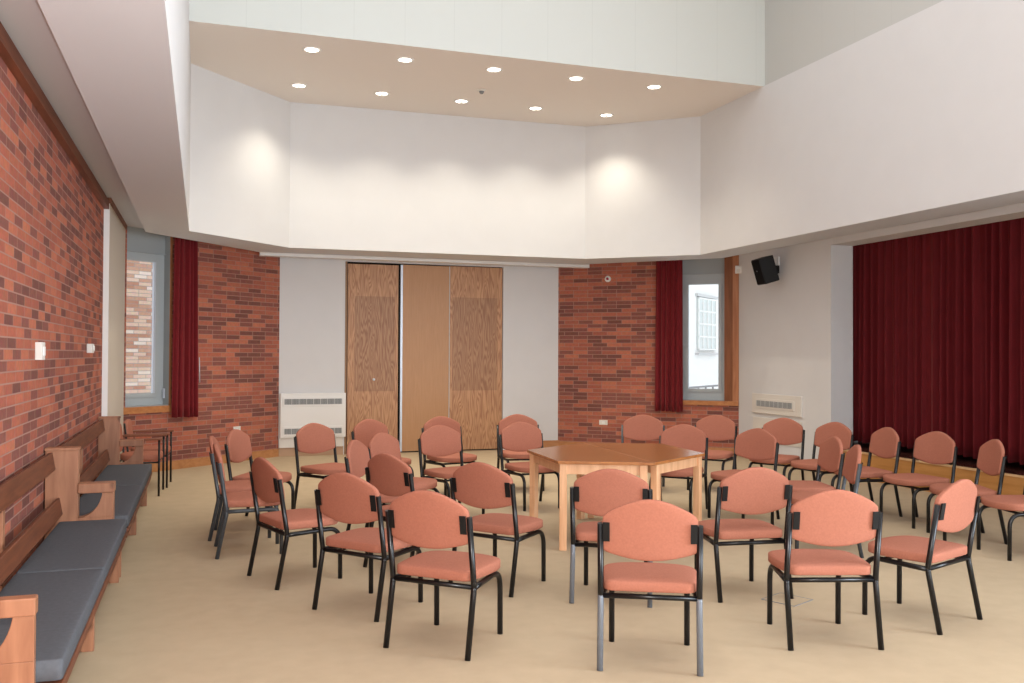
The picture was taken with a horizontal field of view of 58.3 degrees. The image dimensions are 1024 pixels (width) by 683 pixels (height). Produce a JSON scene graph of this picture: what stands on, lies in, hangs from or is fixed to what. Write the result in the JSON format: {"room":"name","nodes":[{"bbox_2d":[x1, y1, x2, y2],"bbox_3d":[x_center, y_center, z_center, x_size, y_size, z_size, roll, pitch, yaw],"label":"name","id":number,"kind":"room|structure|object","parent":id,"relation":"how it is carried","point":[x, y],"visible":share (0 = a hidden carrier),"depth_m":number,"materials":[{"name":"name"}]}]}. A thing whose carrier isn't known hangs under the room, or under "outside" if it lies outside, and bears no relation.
{"room":"meeting hall","nodes":[
{"label":"meeting hall","id":0,"kind":"room"},
{"bbox_2d":[0,57,103,586],"bbox_3d":[-2.764,-0.043,4.564,0.200,3.500,16.415,1,-1,-19],"label":"wall","id":1,"kind":"structure","parent":0,"point":[52,222],"depth_m":6.34,"materials":[{"name":"red brick"}]},
{"bbox_2d":[35,342,45,359],"bbox_3d":[-3.183,0.065,6.197,0.052,0.120,0.120,1,-1,-19],"label":"light switch","id":2,"kind":"object","parent":1,"relation":"attached to","point":[40,349],"visible":1,"depth_m":6.14,"materials":[{"name":"white plastic"}]},
{"bbox_2d":[0,21,108,208],"bbox_3d":[-2.282,-1.686,3.580,0.055,0.220,14.200,1,-1,-19],"label":"trim","id":3,"kind":"structure","parent":1,"relation":"attached to","point":[9,53],"depth_m":6.15,"materials":[{"name":"brown wood"}]},
{"bbox_2d":[87,344,94,352],"bbox_3d":[-4.112,0.068,8.966,0.062,0.090,0.180,1,-1,-19],"label":"thermostat","id":4,"kind":"object","parent":1,"relation":"attached to","point":[90,347],"visible":1,"depth_m":8.88,"materials":[{"name":"white plastic"}]},
{"bbox_2d":[101,204,109,415],"bbox_3d":[-4.555,0.086,10.275,0.060,3.400,0.015,1,-1,-19],"label":"trim","id":5,"kind":"structure","parent":1,"relation":"attached to","point":[106,211],"depth_m":10.27,"materials":[{"name":"white paint"}]},
{"bbox_2d":[107,197,126,229],"bbox_3d":[-4.906,-1.569,11.385,0.075,0.070,2.330,1,-1,-19],"label":"trim","id":6,"kind":"structure","parent":1,"relation":"attached to","point":[111,202],"depth_m":11.08,"materials":[{"name":"brown wood"}]},
{"bbox_2d":[0,0,143,228],"bbox_3d":[1.589,-1.633,7.209,10.110,0.001,18.600,1,-1,-19],"label":"ceiling","id":7,"kind":"structure","parent":0,"point":[24,21],"depth_m":6.06,"materials":[{"name":"white paint"}]},
{"bbox_2d":[107,205,125,461],"bbox_3d":[-4.913,0.100,11.334,0.060,3.400,2.220,1,-1,-19],"label":"lining","id":8,"kind":"object","parent":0,"point":[117,230],"visible":0.43,"depth_m":11.23,"materials":[{"name":"beige"}]},
{"bbox_2d":[165,0,190,223],"bbox_3d":[-1.786,-3.811,4.542,0.200,4.558,15.650,1,-1,-19],"label":"wall","id":9,"kind":"structure","parent":0,"point":[177,11],"depth_m":7.58,"materials":[{"name":"white paint"}]},
{"bbox_2d":[123,230,279,461],"bbox_3d":[-4.654,0.137,13.692,0.280,3.400,2.924,0,-1,31],"label":"wall","id":10,"kind":"structure","parent":0,"point":[239,289],"depth_m":14.02,"materials":[{"name":"red brick"}]},
{"bbox_2d":[123,226,172,414],"bbox_3d":[-5.133,-0.294,12.769,0.225,2.570,0.835,0,-1,31],"label":"window","id":11,"kind":"structure","parent":10,"relation":"in","point":[142,246],"depth_m":13.01,"materials":[{"name":"grey"}]},
{"bbox_2d":[171,237,199,417],"bbox_3d":[-4.679,-0.220,13.173,0.113,2.621,0.462,0,-1,34],"label":"window curtain","id":12,"kind":"object","parent":11,"relation":"hanging from","point":[185,299],"visible":0.97,"depth_m":13.16,"materials":[{"name":"red fabric"}]},
{"bbox_2d":[152,449,278,471],"bbox_3d":[-4.511,1.775,13.629,0.016,0.125,2.834,0,-1,31],"label":"baseboard","id":13,"kind":"structure","parent":10,"relation":"attached to","point":[203,461],"depth_m":13.46,"materials":[{"name":"brown wood"}]},
{"bbox_2d":[189,64,290,247],"bbox_3d":[-3.831,-2.503,12.836,0.206,2.178,2.160,0,-1,26],"label":"wall","id":14,"kind":"structure","parent":0,"point":[240,132],"depth_m":12.68,"materials":[{"name":"white paint"}]},
{"bbox_2d":[278,257,557,453],"bbox_3d":[-1.506,0.183,15.739,4.855,3.400,0.200,1,-1,-19],"label":"wall","id":15,"kind":"structure","parent":0,"point":[312,290],"depth_m":15.66,"materials":[{"name":"white paint"}]},
{"bbox_2d":[279,446,342,456],"bbox_3d":[-3.283,1.794,15.001,1.035,0.140,0.020,1,-1,-19],"label":"baseboard","id":16,"kind":"object","parent":15,"relation":"attached to","point":[282,451],"visible":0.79,"depth_m":14.95,"materials":[{"name":"beige wood"}]},
{"bbox_2d":[279,393,345,447],"bbox_3d":[-3.251,1.283,14.976,1.060,0.880,0.102,1,-1,-19],"label":"wall heater","id":17,"kind":"object","parent":15,"relation":"attached to","point":[297,410],"visible":0.75,"depth_m":14.93,"materials":[{"name":"white metal"}]},
{"bbox_2d":[284,428,341,434],"bbox_3d":[-3.234,1.458,14.930,0.927,0.090,0.009,1,-1,-19],"label":"grille","id":18,"kind":"object","parent":17,"relation":"attached to","point":[287,431],"depth_m":14.84,"materials":[{"name":"grey metal"}]},
{"bbox_2d":[284,398,341,404],"bbox_3d":[-3.232,0.978,14.937,0.927,0.090,0.009,1,-1,-19],"label":"grille","id":19,"kind":"object","parent":17,"relation":"attached to","point":[287,401],"depth_m":14.94,"materials":[{"name":"grey metal"}]},
{"bbox_2d":[344,261,501,453],"bbox_3d":[-1.489,0.280,15.722,2.763,3.205,0.160,1,-1,-19],"label":"door","id":20,"kind":"structure","parent":15,"relation":"in","point":[423,343],"depth_m":15.65,"materials":[{"name":"brown wood"}]},
{"bbox_2d":[505,440,558,449],"bbox_3d":[0.362,1.829,16.233,1.000,0.140,0.016,1,-1,-19],"label":"baseboard","id":21,"kind":"structure","parent":15,"relation":"attached to","point":[548,443],"depth_m":16.33,"materials":[{"name":"brown wood"}]},
{"bbox_2d":[289,102,584,258],"bbox_3d":[-1.091,-2.466,14.479,4.892,2.178,0.202,1,-1,-17],"label":"wall","id":22,"kind":"structure","parent":0,"point":[365,179],"depth_m":14.34,"materials":[{"name":"white paint"}]},
{"bbox_2d":[189,21,762,126],"bbox_3d":[-0.572,-3.649,13.073,7.558,0.150,3.118,1,-1,-19],"label":"ceiling","id":23,"kind":"structure","parent":0,"point":[346,72],"depth_m":12.64,"materials":[{"name":"white paint"}]},
{"bbox_2d":[290,83,307,88],"bbox_3d":[-2.985,-3.577,12.858,0.236,0.022,0.236,1,-1,-19],"label":"recessed light","id":24,"kind":"object","parent":23,"relation":"in","point":[295,85],"visible":1,"depth_m":12.84,"materials":[{"name":"white glass"}]},
{"bbox_2d":[302,46,321,52],"bbox_3d":[-2.473,-3.598,11.342,0.236,0.022,0.236,1,-1,-19],"label":"recessed light","id":25,"kind":"object","parent":23,"relation":"in","point":[309,49],"visible":1,"depth_m":11.32,"materials":[{"name":"white glass"}]},
{"bbox_2d":[374,91,389,95],"bbox_3d":[-1.877,-3.567,13.232,0.236,0.022,0.236,1,-1,-19],"label":"recessed light","id":26,"kind":"object","parent":23,"relation":"in","point":[378,93],"visible":1,"depth_m":13.21,"materials":[{"name":"white glass"}]},
{"bbox_2d":[396,57,413,62],"bbox_3d":[-1.365,-3.587,11.716,0.236,0.022,0.236,1,-1,-19],"label":"recessed light","id":27,"kind":"object","parent":23,"relation":"in","point":[399,59],"visible":1,"depth_m":11.70,"materials":[{"name":"white glass"}]},
{"bbox_2d":[454,99,468,103],"bbox_3d":[-0.749,-3.556,13.613,0.236,0.022,0.236,1,-1,-19],"label":"recessed light","id":28,"kind":"object","parent":23,"relation":"in","point":[459,101],"visible":1,"depth_m":13.61,"materials":[{"name":"white glass"}]},
{"bbox_2d":[477,89,485,93],"bbox_3d":[-0.432,-3.546,13.034,0.120,0.055,0.120,1,-1,-19],"label":"smoke detector","id":29,"kind":"object","parent":23,"relation":"attached to","point":[481,91],"visible":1,"depth_m":13.00,"materials":[{"name":"white plastic"}]},
{"bbox_2d":[485,67,502,72],"bbox_3d":[-0.237,-3.576,12.097,0.236,0.022,0.236,1,-1,-19],"label":"recessed light","id":30,"kind":"object","parent":23,"relation":"in","point":[488,69],"visible":1,"depth_m":12.08,"materials":[{"name":"white glass"}]},
{"bbox_2d":[528,106,542,110],"bbox_3d":[0.360,-3.545,13.987,0.236,0.022,0.236,1,-1,-19],"label":"recessed light","id":31,"kind":"object","parent":23,"relation":"in","point":[532,108],"visible":1,"depth_m":13.98,"materials":[{"name":"white glass"}]},
{"bbox_2d":[567,76,584,81],"bbox_3d":[0.871,-3.566,12.471,0.236,0.022,0.236,1,-1,-19],"label":"recessed light","id":32,"kind":"object","parent":23,"relation":"in","point":[571,78],"visible":1,"depth_m":12.46,"materials":[{"name":"white glass"}]},
{"bbox_2d":[599,113,613,117],"bbox_3d":[1.478,-3.534,14.364,0.236,0.022,0.236,1,-1,-19],"label":"recessed light","id":33,"kind":"object","parent":23,"relation":"in","point":[604,115],"visible":1,"depth_m":14.35,"materials":[{"name":"white glass"}]},
{"bbox_2d":[646,84,662,89],"bbox_3d":[1.989,-3.555,12.848,0.236,0.022,0.236,1,-1,-19],"label":"recessed light","id":34,"kind":"object","parent":23,"relation":"in","point":[654,86],"visible":1,"depth_m":12.83,"materials":[{"name":"white glass"}]},
{"bbox_2d":[189,0,764,85],"bbox_3d":[-0.025,-4.783,11.705,7.700,2.379,0.150,1,-1,-19],"label":"wall","id":35,"kind":"structure","parent":0,"point":[714,40],"depth_m":11.81,"materials":[{"name":"white paint"}]},
{"bbox_2d":[37,0,1023,264],"bbox_3d":[1.555,-1.561,6.758,8.680,0.158,17.770,1,-1,-19],"label":"ceiling","id":36,"kind":"structure","parent":0,"point":[116,53],"depth_m":6.35,"materials":[{"name":"white paint"}]},
{"bbox_2d":[67,449,1023,682],"bbox_3d":[1.626,1.867,7.170,10.900,0.200,19.195,1,-1,-19],"label":"floor","id":37,"kind":"structure","parent":0,"point":[176,612],"depth_m":5.89,"materials":[{"name":"beige carpet"}]},
{"bbox_2d":[0,447,126,682],"bbox_3d":[-2.538,1.228,5.045,0.550,0.975,3.379,1,-1,-19],"label":"bench","id":38,"kind":"object","parent":37,"relation":"on","point":[59,467],"visible":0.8,"depth_m":5.17,"materials":[{"name":"brown wood"}]},
{"bbox_2d":[0,569,103,682],"bbox_3d":[-2.230,1.294,4.288,0.444,0.098,1.615,1,-1,-19],"label":"bench cushion","id":39,"kind":"object","parent":38,"relation":"on","point":[66,599],"visible":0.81,"depth_m":4.27,"materials":[{"name":"grey fabric"}]},
{"bbox_2d":[16,519,126,580],"bbox_3d":[-2.751,1.315,5.832,0.444,0.098,1.625,1,-1,-19],"label":"bench cushion","id":40,"kind":"object","parent":38,"relation":"on","point":[88,544],"visible":0.83,"depth_m":5.63,"materials":[{"name":"grey fabric"}]},
{"bbox_2d":[46,416,151,576],"bbox_3d":[-3.640,1.272,8.309,0.550,0.975,3.519,1,-1,-19],"label":"bench","id":41,"kind":"object","parent":37,"relation":"on","point":[107,428],"visible":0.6,"depth_m":9.60,"materials":[{"name":"brown wood"}]},
{"bbox_2d":[79,485,141,526],"bbox_3d":[-3.321,1.339,7.519,0.444,0.098,1.695,1,-1,-19],"label":"bench cushion","id":42,"kind":"object","parent":41,"relation":"on","point":[127,497],"visible":0.57,"depth_m":7.43,"materials":[{"name":"grey fabric"}]},
{"bbox_2d":[95,464,151,492],"bbox_3d":[-3.865,1.361,9.132,0.444,0.098,1.690,1,-1,-19],"label":"bench cushion","id":43,"kind":"object","parent":41,"relation":"on","point":[129,474],"visible":0.66,"depth_m":9.05,"materials":[{"name":"grey fabric"}]},
{"bbox_2d":[120,423,166,495],"bbox_3d":[-4.398,1.380,10.845,0.542,0.830,0.588,1,-1,-16],"label":"armchair","id":44,"kind":"object","parent":37,"relation":"on","point":[158,455],"visible":0.56,"depth_m":10.72,"materials":[{"name":"fabric"}]},
{"bbox_2d":[123,419,173,487],"bbox_3d":[-4.553,1.390,11.511,0.542,0.830,0.588,1,-1,-16],"label":"armchair","id":45,"kind":"object","parent":37,"relation":"on","point":[128,430],"visible":0.65,"depth_m":11.36,"materials":[{"name":"fabric"}]},
{"bbox_2d":[208,436,272,540],"bbox_3d":[-2.478,1.317,8.415,0.577,0.908,0.549,0,-1,-13],"label":"chair","id":46,"kind":"object","parent":37,"relation":"on","point":[234,485],"visible":0.46,"depth_m":8.16,"materials":[{"name":"fabric"}]},
{"bbox_2d":[213,444,283,558],"bbox_3d":[-2.218,1.307,7.722,0.577,0.908,0.549,1,-1,-19],"label":"chair","id":47,"kind":"object","parent":37,"relation":"on","point":[243,498],"visible":0.84,"depth_m":7.48,"materials":[{"name":"fabric"}]},
{"bbox_2d":[224,429,294,515],"bbox_3d":[-2.490,1.327,9.083,0.577,0.908,0.549,0,-1,7],"label":"chair","id":48,"kind":"object","parent":37,"relation":"on","point":[238,449],"visible":0.64,"depth_m":9.09,"materials":[{"name":"fabric"}]},
{"bbox_2d":[247,457,341,589],"bbox_3d":[-1.600,1.296,6.793,0.577,0.908,0.549,1,-1,-37],"label":"chair","id":49,"kind":"object","parent":37,"relation":"on","point":[266,481],"visible":0.91,"depth_m":6.62,"materials":[{"name":"fabric"}]},
{"bbox_2d":[294,423,345,508],"bbox_3d":[-1.964,1.340,9.827,0.577,0.908,0.549,0,-1,40],"label":"chair","id":50,"kind":"object","parent":37,"relation":"on","point":[312,438],"visible":0.77,"depth_m":9.86,"materials":[{"name":"fabric"}]},
{"bbox_2d":[312,472,422,621],"bbox_3d":[-0.925,1.287,6.031,0.549,0.908,0.577,0,-1,31],"label":"chair","id":51,"kind":"object","parent":37,"relation":"on","point":[343,497],"visible":0.8,"depth_m":5.84,"materials":[{"name":"fabric"}]},
{"bbox_2d":[343,440,415,549],"bbox_3d":[-1.124,1.316,7.987,0.577,0.908,0.549,0,-1,10],"label":"chair","id":52,"kind":"object","parent":37,"relation":"on","point":[357,453],"visible":0.35,"depth_m":7.95,"materials":[{"name":"fabric"}]},
{"bbox_2d":[351,419,413,503],"bbox_3d":[-1.467,1.353,10.489,0.577,0.908,0.549,0,-1,41],"label":"chair","id":53,"kind":"object","parent":37,"relation":"on","point":[366,429],"visible":0.37,"depth_m":10.58,"materials":[{"name":"fabric"}]},
{"bbox_2d":[363,453,419,576],"bbox_3d":[-0.779,1.305,7.148,0.549,0.908,0.577,-1,-1,43],"label":"chair","id":54,"kind":"object","parent":37,"relation":"on","point":[386,472],"visible":0.34,"depth_m":6.93,"materials":[{"name":"fabric"}]},
{"bbox_2d":[368,432,439,524],"bbox_3d":[-1.018,1.327,8.699,0.577,0.908,0.549,0,-1,25],"label":"chair","id":55,"kind":"object","parent":37,"relation":"on","point":[381,442],"visible":0.44,"depth_m":8.74,"materials":[{"name":"fabric"}]},
{"bbox_2d":[383,490,502,660],"bbox_3d":[-0.369,1.279,5.302,0.549,0.908,0.577,0,-1,24],"label":"chair","id":56,"kind":"object","parent":37,"relation":"on","point":[428,519],"visible":1,"depth_m":5.10,"materials":[{"name":"fabric"}]},
{"bbox_2d":[421,416,476,495],"bbox_3d":[-0.729,1.363,10.974,0.549,0.908,0.577,1,-1,-33],"label":"chair","id":57,"kind":"object","parent":37,"relation":"on","point":[451,459],"visible":0.59,"depth_m":10.96,"materials":[{"name":"fabric"}]},
{"bbox_2d":[418,425,484,513],"bbox_3d":[-0.621,1.342,9.558,0.549,0.908,0.577,1,-1,-38],"label":"chair","id":58,"kind":"object","parent":37,"relation":"on","point":[437,440],"visible":0.61,"depth_m":9.67,"materials":[{"name":"fabric"}]},
{"bbox_2d":[448,462,545,596],"bbox_3d":[-0.085,1.300,6.625,0.549,0.908,0.577,0,-1,33],"label":"chair","id":59,"kind":"object","parent":37,"relation":"on","point":[482,485],"visible":0.94,"depth_m":6.42,"materials":[{"name":"fabric"}]},
{"bbox_2d":[497,414,544,490],"bbox_3d":[0.121,1.374,11.404,0.549,0.908,0.577,0,-1,-12],"label":"chair","id":60,"kind":"object","parent":37,"relation":"on","point":[516,456],"visible":0.44,"depth_m":11.55,"materials":[{"name":"fabric"}]},
{"bbox_2d":[499,422,558,510],"bbox_3d":[0.208,1.354,10.068,0.549,0.908,0.577,1,-1,-27],"label":"chair","id":61,"kind":"object","parent":37,"relation":"on","point":[517,436],"visible":0.82,"depth_m":10.21,"materials":[{"name":"fabric"}]},
{"bbox_2d":[527,443,653,550],"bbox_3d":[0.589,1.401,8.446,0.759,0.760,1.826,0,-1,-15],"label":"table","id":62,"kind":"object","parent":37,"relation":"on","point":[580,459],"visible":0.74,"depth_m":7.94,"materials":[{"name":"brown wood"}]},
{"bbox_2d":[569,469,652,607],"bbox_3d":[0.699,1.299,6.327,0.549,0.908,0.577,0,-1,10],"label":"chair","id":63,"kind":"object","parent":37,"relation":"on","point":[598,492],"visible":0.51,"depth_m":6.10,"materials":[{"name":"fabric"}]},
{"bbox_2d":[621,415,664,488],"bbox_3d":[1.628,1.381,11.416,0.549,0.908,0.577,0,-1,8],"label":"chair","id":64,"kind":"object","parent":37,"relation":"on","point":[639,427],"visible":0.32,"depth_m":11.64,"materials":[{"name":"fabric"}]},
{"bbox_2d":[583,442,704,520],"bbox_3d":[1.324,1.408,8.640,0.759,0.760,1.826,0,-1,-15],"label":"table","id":65,"kind":"object","parent":37,"relation":"on","point":[665,458],"visible":0.57,"depth_m":8.40,"materials":[{"name":"brown wood"}]},
{"bbox_2d":[597,499,702,675],"bbox_3d":[0.754,1.280,5.031,0.549,0.908,0.577,0,-1,8],"label":"chair","id":66,"kind":"object","parent":37,"relation":"on","point":[646,529],"visible":1,"depth_m":4.81,"materials":[{"name":"fabric"}]},
{"bbox_2d":[649,424,708,513],"bbox_3d":[1.768,1.357,9.809,0.549,0.908,0.577,0,-1,26],"label":"chair","id":67,"kind":"object","parent":37,"relation":"on","point":[685,436],"visible":0.54,"depth_m":9.94,"materials":[{"name":"fabric"}]},
{"bbox_2d":[687,415,736,489],"bbox_3d":[2.485,1.386,11.465,0.549,0.908,0.577,0,-1,27],"label":"chair","id":68,"kind":"object","parent":37,"relation":"on","point":[715,427],"visible":0.62,"depth_m":11.61,"materials":[{"name":"fabric"}]},
{"bbox_2d":[707,428,779,518],"bbox_3d":[2.351,1.353,9.377,0.577,0.908,0.549,1,-1,-38],"label":"chair","id":69,"kind":"object","parent":37,"relation":"on","point":[756,443],"visible":0.52,"depth_m":9.46,"materials":[{"name":"fabric"}]},
{"bbox_2d":[694,467,793,602],"bbox_3d":[1.602,1.305,6.459,0.549,0.908,0.577,0,-1,-11],"label":"chair","id":70,"kind":"object","parent":37,"relation":"on","point":[753,490],"visible":0.89,"depth_m":6.23,"materials":[{"name":"fabric"}]},
{"bbox_2d":[748,418,804,479],"bbox_3d":[3.156,1.382,11.004,0.549,0.908,0.577,0,-1,39],"label":"chair","id":71,"kind":"object","parent":37,"relation":"on","point":[787,431],"visible":0.67,"depth_m":11.08,"materials":[{"name":"fabric"}]},
{"bbox_2d":[762,592,812,606],"bbox_3d":[1.869,1.752,6.233,0.250,0.004,0.250,1,-1,-44],"label":"box","id":72,"kind":"object","parent":37,"relation":"on","point":[779,597],"visible":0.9,"depth_m":6.23,"materials":[{"name":"grey"}]},
{"bbox_2d":[771,437,844,524],"bbox_3d":[2.752,1.343,8.568,0.577,0.908,0.549,0,-1,-2],"label":"chair","id":73,"kind":"object","parent":37,"relation":"on","point":[831,456],"visible":0.59,"depth_m":8.50,"materials":[{"name":"fabric"}]},
{"bbox_2d":[788,422,853,491],"bbox_3d":[3.485,1.374,10.396,0.577,0.908,0.549,1,-1,-31],"label":"chair","id":74,"kind":"object","parent":37,"relation":"on","point":[832,429],"visible":0.66,"depth_m":10.43,"materials":[{"name":"fabric"}]},
{"bbox_2d":[767,489,883,650],"bbox_3d":[1.817,1.291,5.425,0.549,0.908,0.577,0,-1,-2],"label":"chair","id":75,"kind":"object","parent":37,"relation":"on","point":[835,517],"visible":1,"depth_m":5.19,"materials":[{"name":"fabric"}]},
{"bbox_2d":[791,445,863,557],"bbox_3d":[2.673,1.331,7.846,0.577,0.908,0.549,0,-1,10],"label":"chair","id":76,"kind":"object","parent":37,"relation":"on","point":[852,469],"visible":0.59,"depth_m":7.76,"materials":[{"name":"fabric"}]},
{"bbox_2d":[831,427,902,516],"bbox_3d":[3.741,1.365,9.727,0.577,0.908,0.549,0,-1,-9],"label":"chair","id":77,"kind":"object","parent":37,"relation":"on","point":[884,442],"visible":0.71,"depth_m":9.66,"materials":[{"name":"fabric"}]},
{"bbox_2d":[879,431,957,528],"bbox_3d":[4.040,1.357,9.149,0.577,0.908,0.549,1,-1,-21],"label":"chair","id":78,"kind":"object","parent":37,"relation":"on","point":[935,447],"visible":0.92,"depth_m":9.14,"materials":[{"name":"fabric"}]},
{"bbox_2d":[862,479,982,634],"bbox_3d":[2.592,1.300,5.827,0.549,0.908,0.577,1,-1,-39],"label":"chair","id":79,"kind":"object","parent":37,"relation":"on","point":[956,507],"visible":0.94,"depth_m":5.66,"materials":[{"name":"fabric"}]},
{"bbox_2d":[926,439,1006,544],"bbox_3d":[4.154,1.347,8.408,0.577,0.908,0.549,0,-1,6],"label":"chair","id":80,"kind":"object","parent":37,"relation":"on","point":[991,460],"visible":0.62,"depth_m":8.35,"materials":[{"name":"fabric"}]},
{"bbox_2d":[976,488,1023,560],"bbox_3d":[4.287,1.337,7.704,0.577,0.908,0.549,0,-1,-5],"label":"chair","id":81,"kind":"object","parent":37,"relation":"on","point":[1009,503],"visible":0.99,"depth_m":7.60,"materials":[{"name":"fabric"}]},
{"bbox_2d":[585,116,700,258],"bbox_3d":[2.130,-2.446,14.825,2.046,2.178,0.204,0,-1,22],"label":"wall","id":82,"kind":"structure","parent":0,"point":[643,179],"depth_m":14.73,"materials":[{"name":"white paint"}]},
{"bbox_2d":[558,261,738,447],"bbox_3d":[2.352,0.204,15.975,3.166,3.400,0.280,0,-1,21],"label":"wall","id":83,"kind":"structure","parent":0,"point":[606,330],"depth_m":16.08,"materials":[{"name":"red brick"}]},
{"bbox_2d":[259,252,589,267],"bbox_3d":[-1.317,-1.423,15.345,5.610,0.200,0.160,1,-1,-19],"label":"trim","id":84,"kind":"structure","parent":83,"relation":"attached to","point":[264,254],"depth_m":15.21,"materials":[{"name":"white paint"}]},
{"bbox_2d":[599,420,607,424],"bbox_3d":[1.601,1.420,16.088,0.150,0.085,0.016,0,-1,21],"label":"wall socket","id":85,"kind":"object","parent":83,"relation":"attached to","point":[601,422],"visible":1,"depth_m":16.08,"materials":[{"name":"white plastic"}]},
{"bbox_2d":[605,276,610,281],"bbox_3d":[1.675,-1.098,16.081,0.110,0.110,0.055,0,-1,21],"label":"fire alarm","id":86,"kind":"object","parent":83,"relation":"attached to","point":[607,278],"visible":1,"depth_m":16.07,"materials":[{"name":"white plastic"}]},
{"bbox_2d":[558,441,737,455],"bbox_3d":[2.286,1.839,15.814,3.176,0.125,0.016,0,-1,21],"label":"baseboard","id":87,"kind":"structure","parent":83,"relation":"attached to","point":[559,442],"depth_m":15.40,"materials":[{"name":"brown wood"}]},
{"bbox_2d":[683,255,738,405],"bbox_3d":[3.261,-0.213,15.548,1.160,2.570,0.225,0,-1,21],"label":"window","id":88,"kind":"structure","parent":83,"relation":"in","point":[720,271],"depth_m":15.49,"materials":[{"name":"grey"}]},
{"bbox_2d":[654,260,682,411],"bbox_3d":[2.665,-0.135,15.597,0.485,2.651,0.105,0,-1,21],"label":"window curtain","id":89,"kind":"object","parent":88,"relation":"hanging from","point":[669,274],"visible":0.94,"depth_m":15.59,"materials":[{"name":"red fabric"}]},
{"bbox_2d":[735,266,740,273],"bbox_3d":[3.767,-1.196,15.252,0.110,0.130,0.052,0,-1,21],"label":"sensor","id":90,"kind":"object","parent":88,"relation":"attached to","point":[737,268],"visible":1,"depth_m":15.23,"materials":[{"name":"white plastic"}]},
{"bbox_2d":[700,0,1023,254],"bbox_3d":[5.548,-3.738,7.070,0.200,4.558,15.750,1,-1,-19],"label":"wall","id":91,"kind":"structure","parent":0,"point":[924,111],"depth_m":10.83,"materials":[{"name":"white paint"}]},
{"bbox_2d":[739,202,1023,498],"bbox_3d":[6.555,0.046,7.627,0.380,3.500,16.260,1,-1,-19],"label":"wall","id":92,"kind":"structure","parent":0,"point":[796,329],"depth_m":13.41,"materials":[{"name":"white paint"}]},
{"bbox_2d":[751,255,778,284],"bbox_3d":[3.931,-1.094,14.115,0.465,0.446,0.337,1,-1,-19],"label":"loudspeaker","id":93,"kind":"object","parent":92,"relation":"attached to","point":[766,269],"visible":1,"depth_m":13.97,"materials":[{"name":"black plastic"}]},
{"bbox_2d":[751,260,764,284],"bbox_3d":[3.771,-1.059,14.069,0.119,0.356,0.210,0,-1,-15],"label":"speaker grille","id":94,"kind":"object","parent":93,"relation":"attached to","point":[758,266],"depth_m":14.01,"materials":[{"name":"black"}]},
{"bbox_2d":[752,393,801,446],"bbox_3d":[4.088,1.206,14.230,0.052,0.760,1.280,1,-1,-19],"label":"wall heater","id":95,"kind":"object","parent":92,"relation":"in","point":[785,405],"visible":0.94,"depth_m":14.23,"materials":[{"name":"white metal"}]},
{"bbox_2d":[756,398,793,410],"bbox_3d":[4.068,0.978,14.248,0.022,0.155,1.000,1,-1,-19],"label":"grille","id":96,"kind":"object","parent":95,"relation":"attached to","point":[762,404],"depth_m":14.23,"materials":[{"name":"white plastic"}]},
{"bbox_2d":[843,450,1023,477],"bbox_3d":[5.869,1.460,9.086,0.062,0.020,8.300,1,-1,-19],"label":"trim","id":97,"kind":"structure","parent":92,"relation":"attached to","point":[867,453],"depth_m":10.92,"materials":[{"name":"brown wood"}]},
{"bbox_2d":[848,442,1023,474],"bbox_3d":[7.550,1.657,9.967,3.690,0.360,8.900,1,-1,-19],"label":"floor","id":98,"kind":"structure","parent":0,"point":[1012,468],"depth_m":11.39,"materials":[{"name":"red"}]},
{"label":"outside","id":99,"kind":"structure","parent":0,"visible":0},
{"bbox_2d":[125,260,152,393],"bbox_3d":[-7.501,-1.146,15.658,0.300,7.000,6.700,0,-1,31],"label":"brick wall","id":100,"kind":"structure","parent":99,"point":[139,274],"depth_m":16.59,"materials":[{"name":"beige brick"}]},
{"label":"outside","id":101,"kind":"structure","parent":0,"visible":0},
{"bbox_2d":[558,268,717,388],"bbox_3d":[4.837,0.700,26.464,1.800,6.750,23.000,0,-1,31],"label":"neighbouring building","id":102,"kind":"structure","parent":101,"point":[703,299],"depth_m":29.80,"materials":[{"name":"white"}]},
{"bbox_3d":[7.816,-1.811,10.105,3.560,0.100,9.300,1,-1,-19],"label":"ceiling","id":103,"kind":"structure","parent":0,"visible":0},
{"bbox_2d":[853,218,1023,464],"bbox_3d":[6.237,-0.157,9.495,0.205,3.139,8.602,1,-1,-19],"label":"stage curtain","id":104,"kind":"object","parent":103,"relation":"hanging from","point":[938,317],"visible":0.73,"depth_m":11.70,"materials":[{"name":"red fabric"}]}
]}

